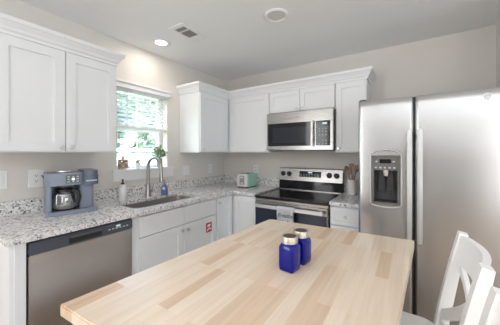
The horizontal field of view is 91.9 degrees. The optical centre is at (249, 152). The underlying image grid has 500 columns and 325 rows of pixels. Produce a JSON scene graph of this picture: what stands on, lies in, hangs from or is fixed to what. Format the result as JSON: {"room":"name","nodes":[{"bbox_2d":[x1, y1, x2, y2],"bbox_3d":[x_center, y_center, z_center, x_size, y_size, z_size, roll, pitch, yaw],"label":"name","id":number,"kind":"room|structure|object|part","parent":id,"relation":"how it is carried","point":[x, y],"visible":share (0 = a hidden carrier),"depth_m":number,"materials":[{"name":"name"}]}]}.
{"room":"kitchen","nodes":[
{"label":"kitchen","id":0,"kind":"room"},
{"bbox_2d":[0,0,223,201],"bbox_3d":[-2.188,0.150,0.979,0.150,2.440,6.600,0,0,33],"label":"wall","id":1,"kind":"structure","parent":0,"point":[139,66],"depth_m":2.28,"materials":[{"name":"white paint"}]},
{"bbox_2d":[0,170,6,188],"bbox_3d":[-1.688,0.185,1.602,0.008,0.125,0.118,0,0,33],"label":"light switch","id":2,"kind":"object","parent":1,"relation":"attached to","point":[3,174],"visible":1,"depth_m":1.64,"materials":[{"name":"white plastic"}]},
{"bbox_2d":[28,169,43,187],"bbox_3d":[-1.573,0.190,1.780,0.007,0.128,0.088,0,0,33],"label":"wall outlet","id":3,"kind":"object","parent":1,"relation":"attached to","point":[35,179],"visible":1,"depth_m":1.78,"materials":[{"name":"white plastic"}]},
{"bbox_2d":[0,33,115,152],"bbox_3d":[-1.385,-0.365,1.733,0.370,0.730,0.690,0,0,33],"label":"upper cabinet","id":4,"kind":"object","parent":1,"relation":"attached to","point":[52,100],"visible":0.95,"depth_m":1.59,"materials":[{"name":"white paint"}]},
{"bbox_3d":[-1.355,-0.346,1.509,0.020,0.677,0.337,0,0,33],"label":"door","id":5,"kind":"part","parent":4,"relation":"part of","materials":[{"name":"white paint"}]},
{"bbox_2d":[0,12,125,66],"bbox_3d":[-1.383,-0.740,1.732,0.374,0.096,0.795,0,0,33],"label":"crown molding","id":6,"kind":"structure","parent":4,"relation":"attached to","point":[9,25],"depth_m":1.59,"materials":[{"name":"white paint"}]},
{"bbox_3d":[-1.168,-0.346,1.796,0.020,0.677,0.338,0,0,33],"label":"door","id":7,"kind":"part","parent":4,"relation":"part of","materials":[{"name":"white paint"}]},
{"bbox_2d":[117,90,161,168],"bbox_3d":[-1.201,-0.233,2.585,0.055,0.835,0.570,0,0,33],"label":"window","id":8,"kind":"structure","parent":1,"relation":"in","point":[158,134],"depth_m":2.68,"materials":[{"name":"white paint"}]},
{"bbox_3d":[-1.201,-0.415,2.585,0.035,0.390,0.490,0,0,33],"label":"sash","id":9,"kind":"part","parent":8,"relation":"part of","materials":[{"name":"white paint"}]},
{"bbox_2d":[116,78,170,131],"bbox_3d":[-1.117,-0.462,2.525,0.122,0.453,0.640,0,0,33],"label":"window blind","id":10,"kind":"object","parent":8,"relation":"attached to","point":[125,86],"visible":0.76,"depth_m":2.50,"materials":[{"name":"white plastic"}]},
{"bbox_3d":[-1.138,-0.248,2.545,0.055,0.027,0.558,0,0,33],"label":"rail","id":11,"kind":"part","parent":10,"relation":"part of","materials":[{"name":"white paint"}]},
{"bbox_2d":[0,175,278,217],"bbox_3d":[-0.663,0.384,2.320,0.942,0.100,2.485,0,0,33],"label":"backsplash","id":12,"kind":"structure","parent":1,"relation":"attached to","point":[17,207],"depth_m":2.37,"materials":[{"name":"stone"}]},
{"bbox_2d":[112,166,174,181],"bbox_3d":[-1.137,0.217,2.566,0.184,0.109,0.703,0,0,33],"label":"trim","id":13,"kind":"structure","parent":1,"relation":"attached to","point":[130,173],"depth_m":2.44,"materials":[{"name":"white paint"}]},
{"bbox_2d":[117,155,128,169],"bbox_3d":[-1.231,0.092,2.342,0.100,0.140,0.099,0,0,33],"label":"storage jar","id":14,"kind":"object","parent":13,"relation":"on","point":[121,164],"visible":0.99,"depth_m":2.32,"materials":[{"name":"clear glass"}]},
{"bbox_2d":[135,159,140,167],"bbox_3d":[-1.155,0.112,2.487,0.058,0.100,0.057,0,0,33],"label":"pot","id":15,"kind":"object","parent":13,"relation":"on","point":[137,164],"visible":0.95,"depth_m":2.47,"materials":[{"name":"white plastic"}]},
{"bbox_2d":[151,144,166,166],"bbox_3d":[-1.008,0.036,2.667,0.194,0.254,0.196,0,0,33],"label":"potted herb","id":16,"kind":"object","parent":13,"relation":"on","point":[158,151],"visible":0.89,"depth_m":2.65,"materials":[{"name":"green plant"}]},
{"bbox_2d":[182,165,188,174],"bbox_3d":[-0.791,0.220,2.984,0.008,0.118,0.118,0,0,33],"label":"light switch","id":17,"kind":"object","parent":1,"relation":"attached to","point":[185,169],"visible":1,"depth_m":2.98,"materials":[{"name":"white plastic"}]},
{"bbox_2d":[180,91,227,152],"bbox_3d":[-0.459,-0.365,3.159,0.370,0.730,0.852,0,0,33],"label":"upper cabinet","id":18,"kind":"object","parent":1,"relation":"attached to","point":[203,116],"visible":0.81,"depth_m":2.85,"materials":[{"name":"white paint"}]},
{"bbox_3d":[-0.427,-0.346,2.937,0.020,0.677,0.497,0,0,33],"label":"door","id":19,"kind":"part","parent":18,"relation":"part of","materials":[{"name":"white paint"}]},
{"bbox_2d":[176,66,376,99],"bbox_3d":[0.210,-0.740,2.658,2.160,0.096,0.581,0,0,22],"label":"crown molding","id":20,"kind":"structure","parent":18,"relation":"attached to","point":[368,73],"depth_m":2.68,"materials":[{"name":"white paint"}]},
{"bbox_2d":[208,164,211,172],"bbox_3d":[-0.551,0.220,3.353,0.007,0.118,0.075,0,0,33],"label":"wall outlet","id":21,"kind":"object","parent":1,"relation":"attached to","point":[209,165],"visible":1,"depth_m":3.35,"materials":[{"name":"white plastic"}]},
{"bbox_2d":[19,0,499,80],"bbox_3d":[0.426,-1.120,-0.779,6.450,0.100,6.700,0,0,33],"label":"ceiling","id":22,"kind":"structure","parent":0,"point":[240,42],"depth_m":2.02,"materials":[{"name":"white paint"}]},
{"bbox_2d":[151,38,170,46],"bbox_3d":[-0.865,-1.065,2.355,0.176,0.009,0.176,0,0,33],"label":"recessed light","id":23,"kind":"object","parent":22,"relation":"in","point":[159,42],"visible":1,"depth_m":2.35,"materials":[{"name":"white paint"}]},
{"bbox_2d":[169,23,207,42],"bbox_3d":[-0.546,-1.065,2.166,0.170,0.008,0.310,0,0,33],"label":"ceiling vent","id":24,"kind":"object","parent":22,"relation":"in","point":[182,29],"visible":1,"depth_m":2.15,"materials":[{"name":"white metal"}]},
{"bbox_2d":[264,8,287,21],"bbox_3d":[0.204,-1.062,1.881,0.184,0.014,0.184,0,0,33],"label":"recessed light","id":25,"kind":"object","parent":22,"relation":"in","point":[274,14],"visible":1,"depth_m":1.86,"materials":[{"name":"white paint"}]},
{"bbox_2d":[224,25,495,191],"bbox_3d":[2.245,0.150,1.975,6.200,2.440,0.100,0,0,33],"label":"wall","id":26,"kind":"structure","parent":0,"point":[462,61],"depth_m":2.43,"materials":[{"name":"white paint"}]},
{"bbox_2d":[228,93,281,152],"bbox_3d":[0.049,-0.365,3.117,0.617,0.730,0.370,0,0,33],"label":"upper cabinet","id":27,"kind":"object","parent":26,"relation":"attached to","point":[247,116],"visible":0.85,"depth_m":2.98,"materials":[{"name":"white paint"}]},
{"bbox_3d":[-0.015,-0.346,2.984,0.566,0.677,0.020,0,0,33],"label":"door","id":28,"kind":"part","parent":27,"relation":"part of","materials":[{"name":"white paint"}]},
{"bbox_2d":[253,165,257,172],"bbox_3d":[0.079,0.225,3.317,0.075,0.118,0.007,0,0,33],"label":"wall outlet","id":29,"kind":"object","parent":26,"relation":"attached to","point":[255,167],"visible":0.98,"depth_m":3.32,"materials":[{"name":"white plastic"}]},
{"bbox_2d":[270,84,335,113],"bbox_3d":[0.621,-0.586,2.746,0.740,0.288,0.370,0,0,33],"label":"upper cabinet","id":30,"kind":"object","parent":26,"relation":"attached to","point":[324,96],"visible":0.77,"depth_m":2.59,"materials":[{"name":"white paint"}]},
{"bbox_3d":[0.388,-0.569,2.722,0.362,0.233,0.020,0,0,33],"label":"door","id":31,"kind":"part","parent":30,"relation":"part of","materials":[{"name":"white paint"}]},
{"bbox_2d":[267,108,335,150],"bbox_3d":[0.600,-0.230,2.713,0.736,0.417,0.446,0,0,33],"label":"microwave oven","id":32,"kind":"object","parent":30,"relation":"attached to","point":[310,130],"visible":0.97,"depth_m":2.53,"materials":[{"name":"grey metal"}]},
{"bbox_3d":[0.412,-0.195,2.615,0.495,0.250,0.004,0,0,33],"label":"door glass","id":33,"kind":"part","parent":32,"relation":"part of","materials":[{"name":"black glass"}]},
{"bbox_3d":[0.631,-0.196,2.452,0.021,0.268,0.042,0,0,33],"label":"handle","id":34,"kind":"part","parent":32,"relation":"part of","materials":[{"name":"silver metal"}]},
{"bbox_3d":[0.726,-0.195,2.412,0.144,0.250,0.004,0,0,33],"label":"control panel","id":35,"kind":"part","parent":32,"relation":"part of","materials":[{"name":"black glass"}]},
{"bbox_3d":[0.695,-0.569,2.522,0.360,0.233,0.020,0,0,33],"label":"door","id":36,"kind":"part","parent":30,"relation":"part of","materials":[{"name":"white paint"}]},
{"bbox_2d":[345,183,358,192],"bbox_3d":[1.156,0.384,2.608,0.259,0.100,0.020,0,0,33],"label":"backsplash","id":37,"kind":"structure","parent":26,"relation":"attached to","point":[346,185],"depth_m":2.65,"materials":[{"name":"stone"}]},
{"bbox_2d":[336,79,370,152],"bbox_3d":[1.053,-0.365,2.466,0.284,0.730,0.370,0,0,33],"label":"upper cabinet","id":38,"kind":"object","parent":26,"relation":"attached to","point":[349,94],"visible":0.76,"depth_m":2.35,"materials":[{"name":"white paint"}]},
{"bbox_2d":[496,20,499,86],"bbox_3d":[1.921,0.150,1.696,0.120,2.440,0.720,0,0,33],"label":"wall","id":39,"kind":"structure","parent":0,"point":[498,23],"depth_m":1.98,"materials":[{"name":"white paint"}]},
{"bbox_3d":[0.427,1.420,-0.779,6.450,0.100,6.700,0,0,33],"label":"floor","id":40,"kind":"structure","parent":0,"visible":0},
{"bbox_2d":[0,243,25,324],"bbox_3d":[-1.444,0.918,1.403,0.628,0.904,0.062,0,0,33],"label":"cabinet end panel","id":41,"kind":"object","parent":40,"relation":"on","point":[12,258],"visible":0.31,"depth_m":1.24,"materials":[{"name":"white paint"}]},
{"bbox_3d":[-1.460,0.918,1.387,0.618,0.904,0.018,0,0,33],"label":"panel","id":42,"kind":"part","parent":41,"relation":"part of","materials":[{"name":"white paint"}]},
{"bbox_2d":[26,218,131,324],"bbox_3d":[-1.244,0.922,1.655,0.637,0.896,0.570,0,0,33],"label":"dishwasher","id":43,"kind":"object","parent":40,"relation":"on","point":[63,268],"visible":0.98,"depth_m":1.41,"materials":[{"name":"grey metal"}]},
{"bbox_3d":[-1.010,0.507,1.504,0.050,0.067,0.564,0,0,33],"label":"control panel","id":44,"kind":"part","parent":43,"relation":"part of","materials":[{"name":"grey plastic"}]},
{"bbox_3d":[-0.998,0.509,1.475,0.004,0.039,0.180,0,0,33],"label":"handle","id":45,"kind":"part","parent":43,"relation":"part of","materials":[{"name":"black plastic"}]},
{"bbox_2d":[130,198,215,274],"bbox_3d":[-0.848,0.918,2.296,0.654,0.904,0.920,0,0,33],"label":"base cabinet","id":46,"kind":"object","parent":40,"relation":"on","point":[159,237],"visible":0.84,"depth_m":2.03,"materials":[{"name":"white paint"}]},
{"bbox_3d":[-0.711,0.949,1.977,0.020,0.613,0.427,0,0,33],"label":"door","id":47,"kind":"part","parent":46,"relation":"part of","materials":[{"name":"white paint"}]},
{"bbox_3d":[-0.476,0.949,2.339,0.020,0.613,0.428,0,0,33],"label":"door","id":48,"kind":"part","parent":46,"relation":"part of","materials":[{"name":"white paint"}]},
{"bbox_2d":[206,222,211,232],"bbox_3d":[-0.413,0.752,2.437,0.002,0.094,0.084,0,0,33],"label":"warning sticker","id":49,"kind":"object","parent":46,"relation":"attached to","point":[208,225],"visible":1,"depth_m":2.44,"materials":[{"name":"red paper"}]},
{"bbox_2d":[215,194,255,240],"bbox_3d":[-0.233,0.918,2.983,0.938,0.904,0.899,0,0,33],"label":"base cabinet","id":50,"kind":"object","parent":40,"relation":"on","point":[235,213],"visible":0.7,"depth_m":2.67,"materials":[{"name":"white paint"}]},
{"bbox_2d":[0,175,278,246],"bbox_3d":[-0.663,0.399,2.320,0.942,0.130,2.485,0,0,33],"label":"countertop","id":51,"kind":"structure","parent":50,"relation":"on","point":[25,220],"depth_m":1.80,"materials":[{"name":"stone"}]},
{"bbox_2d":[44,168,97,216],"bbox_3d":[-1.321,0.281,1.794,0.246,0.304,0.302,0,0,44],"label":"coffee maker","id":52,"kind":"object","parent":51,"relation":"on","point":[66,192],"visible":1,"depth_m":1.74,"materials":[{"name":"blue plastic"}]},
{"bbox_3d":[-1.411,0.294,1.690,0.150,0.223,0.028,0,0,44],"label":"panel","id":53,"kind":"part","parent":52,"relation":"part of","materials":[{"name":"blue"}]},
{"bbox_3d":[-1.359,0.137,1.766,0.084,0.014,0.092,0,0,44],"label":"lid","id":54,"kind":"part","parent":52,"relation":"part of","materials":[{"name":"silver metal"}]},
{"bbox_3d":[-1.408,0.296,1.810,0.092,0.219,0.192,0,0,44],"label":"tank","id":55,"kind":"part","parent":52,"relation":"part of","materials":[{"name":"clear glass"}]},
{"bbox_3d":[-1.321,0.258,1.733,0.094,0.017,0.103,0,0,44],"label":"carafe lid","id":56,"kind":"part","parent":52,"relation":"part of","materials":[{"name":"black plastic"}]},
{"bbox_2d":[58,185,72,187],"bbox_3d":[-1.321,0.241,1.733,0.080,0.021,0.088,0,0,44],"label":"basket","id":57,"kind":"object","parent":52,"relation":"on","point":[60,186],"depth_m":1.70,"materials":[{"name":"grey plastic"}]},
{"bbox_2d":[44,204,97,216],"bbox_3d":[-1.325,0.419,1.794,0.240,0.027,0.297,0,0,44],"label":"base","id":58,"kind":"object","parent":52,"relation":"on","point":[60,210],"depth_m":1.72,"materials":[{"name":"blue"}]},
{"bbox_3d":[-1.254,0.187,1.714,0.004,0.058,0.083,0,0,44],"label":"control panel","id":59,"kind":"part","parent":52,"relation":"part of","materials":[{"name":"grey plastic"}]},
{"bbox_3d":[-1.244,0.312,1.734,0.060,0.102,0.019,0,0,-2],"label":"carafe handle","id":60,"kind":"part","parent":52,"relation":"part of","materials":[{"name":"black plastic"}]},
{"bbox_2d":[118,179,126,200],"bbox_3d":[-1.142,0.337,2.174,0.071,0.193,0.068,0,0,33],"label":"soap dispenser","id":61,"kind":"object","parent":51,"relation":"on","point":[122,190],"visible":1,"depth_m":2.15,"materials":[{"name":"white"}]},
{"bbox_2d":[145,156,163,196],"bbox_3d":[-0.920,0.235,2.365,0.257,0.399,0.097,0,0,33],"label":"kitchen faucet","id":62,"kind":"object","parent":51,"relation":"on","point":[149,190],"visible":1,"depth_m":2.38,"materials":[{"name":"silver metal"}]},
{"bbox_3d":[-0.927,0.178,2.348,0.232,0.285,0.029,0,0,33],"label":"spout","id":63,"kind":"part","parent":62,"relation":"part of","materials":[{"name":"silver metal"}]},
{"bbox_2d":[122,195,191,207],"bbox_3d":[-0.825,0.560,2.252,0.374,0.190,0.734,0,0,33],"label":"sink","id":64,"kind":"object","parent":51,"relation":"in","point":[178,197],"visible":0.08,"depth_m":2.40,"materials":[{"name":"silver metal"}]},
{"bbox_2d":[161,180,167,194],"bbox_3d":[-0.875,0.356,2.469,0.073,0.155,0.073,0,0,33],"label":"dish soap bottle","id":65,"kind":"object","parent":51,"relation":"on","point":[164,189],"visible":0.97,"depth_m":2.45,"materials":[{"name":"blue plastic"}]},
{"bbox_2d":[237,172,256,187],"bbox_3d":[-0.039,0.348,3.066,0.160,0.171,0.267,0,0,31],"label":"toaster","id":66,"kind":"object","parent":51,"relation":"on","point":[247,179],"visible":0.99,"depth_m":2.98,"materials":[{"name":"green plastic"}]},
{"bbox_3d":[-0.096,0.344,2.971,0.148,0.151,0.008,0,0,31],"label":"panel","id":67,"kind":"part","parent":66,"relation":"part of","materials":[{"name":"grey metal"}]},
{"bbox_3d":[-0.280,0.869,2.640,0.020,0.773,0.255,0,0,33],"label":"door","id":68,"kind":"part","parent":50,"relation":"part of","materials":[{"name":"white paint"}]},
{"bbox_3d":[-0.059,0.869,2.673,0.295,0.773,0.020,0,0,33],"label":"door","id":69,"kind":"part","parent":50,"relation":"part of","materials":[{"name":"white paint"}]},
{"bbox_2d":[60,219,413,324],"bbox_3d":[0.140,0.913,0.991,0.907,0.914,1.218,0,0,33],"label":"island table","id":70,"kind":"object","parent":40,"relation":"on","point":[350,277],"visible":0.99,"depth_m":0.81,"materials":[{"name":"beige wood"}]},
{"bbox_2d":[279,233,299,273],"bbox_3d":[0.155,0.390,0.945,0.066,0.131,0.066,0,0,39],"label":"jar","id":71,"kind":"object","parent":70,"relation":"on","point":[289,248],"visible":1,"depth_m":0.92,"materials":[{"name":"blue glass"}]},
{"bbox_3d":[0.155,0.337,0.945,0.063,0.026,0.063,0,0,39],"label":"lid","id":72,"kind":"part","parent":71,"relation":"part of","materials":[{"name":"silver metal"}]},
{"bbox_2d":[293,228,310,264],"bbox_3d":[0.214,0.390,1.012,0.066,0.131,0.066,0,0,41],"label":"jar","id":73,"kind":"object","parent":70,"relation":"on","point":[304,240],"visible":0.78,"depth_m":0.98,"materials":[{"name":"blue glass"}]},
{"bbox_3d":[0.214,0.337,1.012,0.063,0.026,0.063,0,0,41],"label":"lid","id":74,"kind":"part","parent":73,"relation":"part of","materials":[{"name":"silver metal"}]},
{"bbox_2d":[255,167,343,227],"bbox_3d":[0.528,0.762,2.585,0.759,1.155,0.697,0,0,33],"label":"electric range","id":75,"kind":"object","parent":40,"relation":"on","point":[310,191],"visible":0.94,"depth_m":2.54,"materials":[{"name":"grey metal"}]},
{"bbox_2d":[277,206,294,222],"bbox_3d":[0.339,0.683,2.301,0.176,0.334,0.042,0,0,33],"label":"dish towel","id":76,"kind":"object","parent":75,"relation":"hanging from","point":[284,213],"visible":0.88,"depth_m":2.29,"materials":[{"name":"white fabric"}]},
{"bbox_3d":[0.354,0.541,2.316,0.699,0.034,0.057,0,0,33],"label":"handle","id":77,"kind":"part","parent":75,"relation":"part of","materials":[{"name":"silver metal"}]},
{"bbox_3d":[0.379,0.815,2.355,0.753,0.621,0.041,0,0,33],"label":"oven door","id":78,"kind":"part","parent":75,"relation":"part of","materials":[{"name":"silver metal"}]},
{"bbox_3d":[0.383,0.488,2.361,0.759,0.028,0.029,0,0,33],"label":"trim","id":79,"kind":"part","parent":75,"relation":"part of","materials":[{"name":"silver metal"}]},
{"bbox_2d":[255,188,341,205],"bbox_3d":[0.525,0.457,2.580,0.759,0.034,0.586,0,0,33],"label":"cooktop","id":80,"kind":"object","parent":75,"relation":"in","point":[296,196],"depth_m":2.51,"materials":[{"name":"black glass"}]},
{"bbox_3d":[0.699,0.254,2.817,0.260,0.067,0.017,0,0,33],"label":"display panel","id":81,"kind":"part","parent":75,"relation":"part of","materials":[{"name":"black glass"}]},
{"bbox_2d":[330,205,358,231],"bbox_3d":[0.982,0.918,2.341,0.257,0.904,0.654,0,0,33],"label":"base cabinet","id":82,"kind":"object","parent":40,"relation":"on","point":[341,217],"visible":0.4,"depth_m":2.10,"materials":[{"name":"white paint"}]},
{"bbox_2d":[329,183,358,207],"bbox_3d":[0.985,0.399,2.345,0.259,0.130,0.648,0,0,33],"label":"countertop","id":83,"kind":"structure","parent":82,"relation":"on","point":[345,200],"depth_m":2.19,"materials":[{"name":"stone"}]},
{"bbox_2d":[347,179,356,194],"bbox_3d":[1.050,0.355,2.482,0.096,0.157,0.096,0,0,33],"label":"utensil crock","id":84,"kind":"object","parent":83,"relation":"on","point":[352,184],"visible":0.94,"depth_m":2.44,"materials":[{"name":"grey ceramic"}]},
{"bbox_2d":[349,163,353,177],"bbox_3d":[1.049,0.263,2.505,0.050,0.301,0.013,0,0,22],"label":"wooden spatula","id":85,"kind":"object","parent":84,"relation":"in","point":[350,164],"visible":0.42,"depth_m":2.50,"materials":[{"name":"brown wood"}]},
{"bbox_2d":[351,166,356,179],"bbox_3d":[1.047,0.273,2.449,0.063,0.282,0.031,0,0,33],"label":"wooden spoon","id":86,"kind":"object","parent":84,"relation":"in","point":[354,168],"visible":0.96,"depth_m":2.44,"materials":[{"name":"brown wood"}]},
{"bbox_3d":[0.825,0.949,2.098,0.248,0.613,0.020,0,0,33],"label":"door","id":87,"kind":"part","parent":82,"relation":"part of","materials":[{"name":"white paint"}]},
{"bbox_2d":[359,87,499,324],"bbox_3d":[1.417,0.475,1.900,0.937,1.760,0.867,0,0,33],"label":"refrigerator","id":88,"kind":"object","parent":40,"relation":"on","point":[429,165],"visible":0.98,"depth_m":1.59,"materials":[{"name":"grey metal"}]},
{"bbox_3d":[0.993,0.462,1.783,0.350,1.697,0.082,0,0,33],"label":"freezer door","id":89,"kind":"part","parent":88,"relation":"part of","materials":[{"name":"silver metal"}]},
{"bbox_3d":[1.079,0.224,1.640,0.029,0.762,0.063,0,0,33],"label":"handle","id":90,"kind":"part","parent":88,"relation":"part of","materials":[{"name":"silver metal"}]},
{"bbox_3d":[1.129,0.224,1.608,0.029,0.762,0.063,0,0,33],"label":"handle","id":91,"kind":"part","parent":88,"relation":"part of","materials":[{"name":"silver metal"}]},
{"bbox_3d":[1.382,0.462,1.530,0.562,1.697,0.082,0,0,33],"label":"door","id":92,"kind":"part","parent":88,"relation":"part of","materials":[{"name":"silver metal"}]},
{"bbox_2d":[400,230,495,324],"bbox_3d":[0.570,0.844,0.941,0.517,1.054,0.400,0,0,33],"label":"counter chair","id":93,"kind":"object","parent":40,"relation":"on","point":[468,256],"visible":0.68,"depth_m":0.89,"materials":[{"name":"white paint"}]},
{"bbox_3d":[0.525,0.730,0.970,0.410,0.030,0.400,0,0,33],"label":"seat","id":94,"kind":"part","parent":93,"relation":"part of","materials":[{"name":"white paint"}]},
{"bbox_3d":[0.707,0.690,0.851,0.044,0.030,0.306,0,0,33],"label":"rail","id":95,"kind":"part","parent":93,"relation":"part of","materials":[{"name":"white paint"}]},
{"bbox_3d":[0.814,0.844,0.986,0.110,1.054,0.039,0,0,33],"label":"post","id":96,"kind":"part","parent":93,"relation":"part of","materials":[{"name":"white paint"}]},
{"bbox_3d":[0.757,0.379,0.819,0.068,0.103,0.306,0,0,33],"label":"rail","id":97,"kind":"part","parent":93,"relation":"part of","materials":[{"name":"white paint"}]},
{"bbox_3d":[0.628,0.844,0.699,0.110,1.054,0.039,0,0,33],"label":"post","id":98,"kind":"part","parent":93,"relation":"part of","materials":[{"name":"white paint"}]},
{"bbox_2d":[478,286,499,324],"bbox_3d":[0.297,0.844,0.531,0.517,1.054,0.400,0,0,33],"label":"counter chair","id":99,"kind":"object","parent":40,"relation":"on","point":[490,315],"visible":1,"depth_m":0.55,"materials":[{"name":"white paint"}]},
{"bbox_3d":[0.485,0.379,0.409,0.068,0.103,0.306,0,0,33],"label":"rail","id":100,"kind":"part","parent":99,"relation":"part of","materials":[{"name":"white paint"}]},
{"label":"outside","id":101,"kind":"structure","parent":0,"visible":0},
{"bbox_3d":[-14.500,1.545,18.751,39.840,0.250,60.000,0,0,33],"label":"lawn","id":102,"kind":"structure","parent":101,"visible":0},
{"bbox_2d":[117,92,135,152],"bbox_3d":[-6.829,-0.943,10.445,3.103,4.735,3.190,0,0,16],"label":"tree","id":103,"kind":"object","parent":102,"relation":"on","point":[122,134],"visible":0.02,"depth_m":10.97,"materials":[{"name":"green plant"}]},
{"bbox_2d":[117,146,155,164],"bbox_3d":[-4.303,0.615,6.764,0.120,1.610,13.000,0,0,33],"label":"fence","id":104,"kind":"object","parent":102,"relation":"on","point":[144,157],"visible":0.09,"depth_m":7.70,"materials":[{"name":"white paint"}]},
{"bbox_3d":[-3.889,0.615,7.401,0.120,1.610,0.120,0,0,33],"label":"post","id":105,"kind":"part","parent":104,"relation":"part of","materials":[{"name":"white paint"}]},
{"bbox_3d":[-4.303,-0.075,6.764,0.100,0.110,13.000,0,0,33],"label":"rail","id":106,"kind":"part","parent":104,"relation":"part of","materials":[{"name":"white paint"}]},
{"bbox_2d":[128,94,153,152],"bbox_3d":[-7.636,-1.843,18.527,4.239,6.532,4.069,0,0,33],"label":"tree","id":107,"kind":"object","parent":102,"relation":"on","point":[135,141],"visible":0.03,"depth_m":17.10,"materials":[{"name":"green plant"}]},
{"bbox_2d":[129,95,155,152],"bbox_3d":[-4.804,-1.335,13.658,3.467,5.519,3.338,0,0,33],"label":"tree","id":108,"kind":"object","parent":102,"relation":"on","point":[149,141],"visible":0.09,"depth_m":12.94,"materials":[{"name":"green plant"}]}
]}

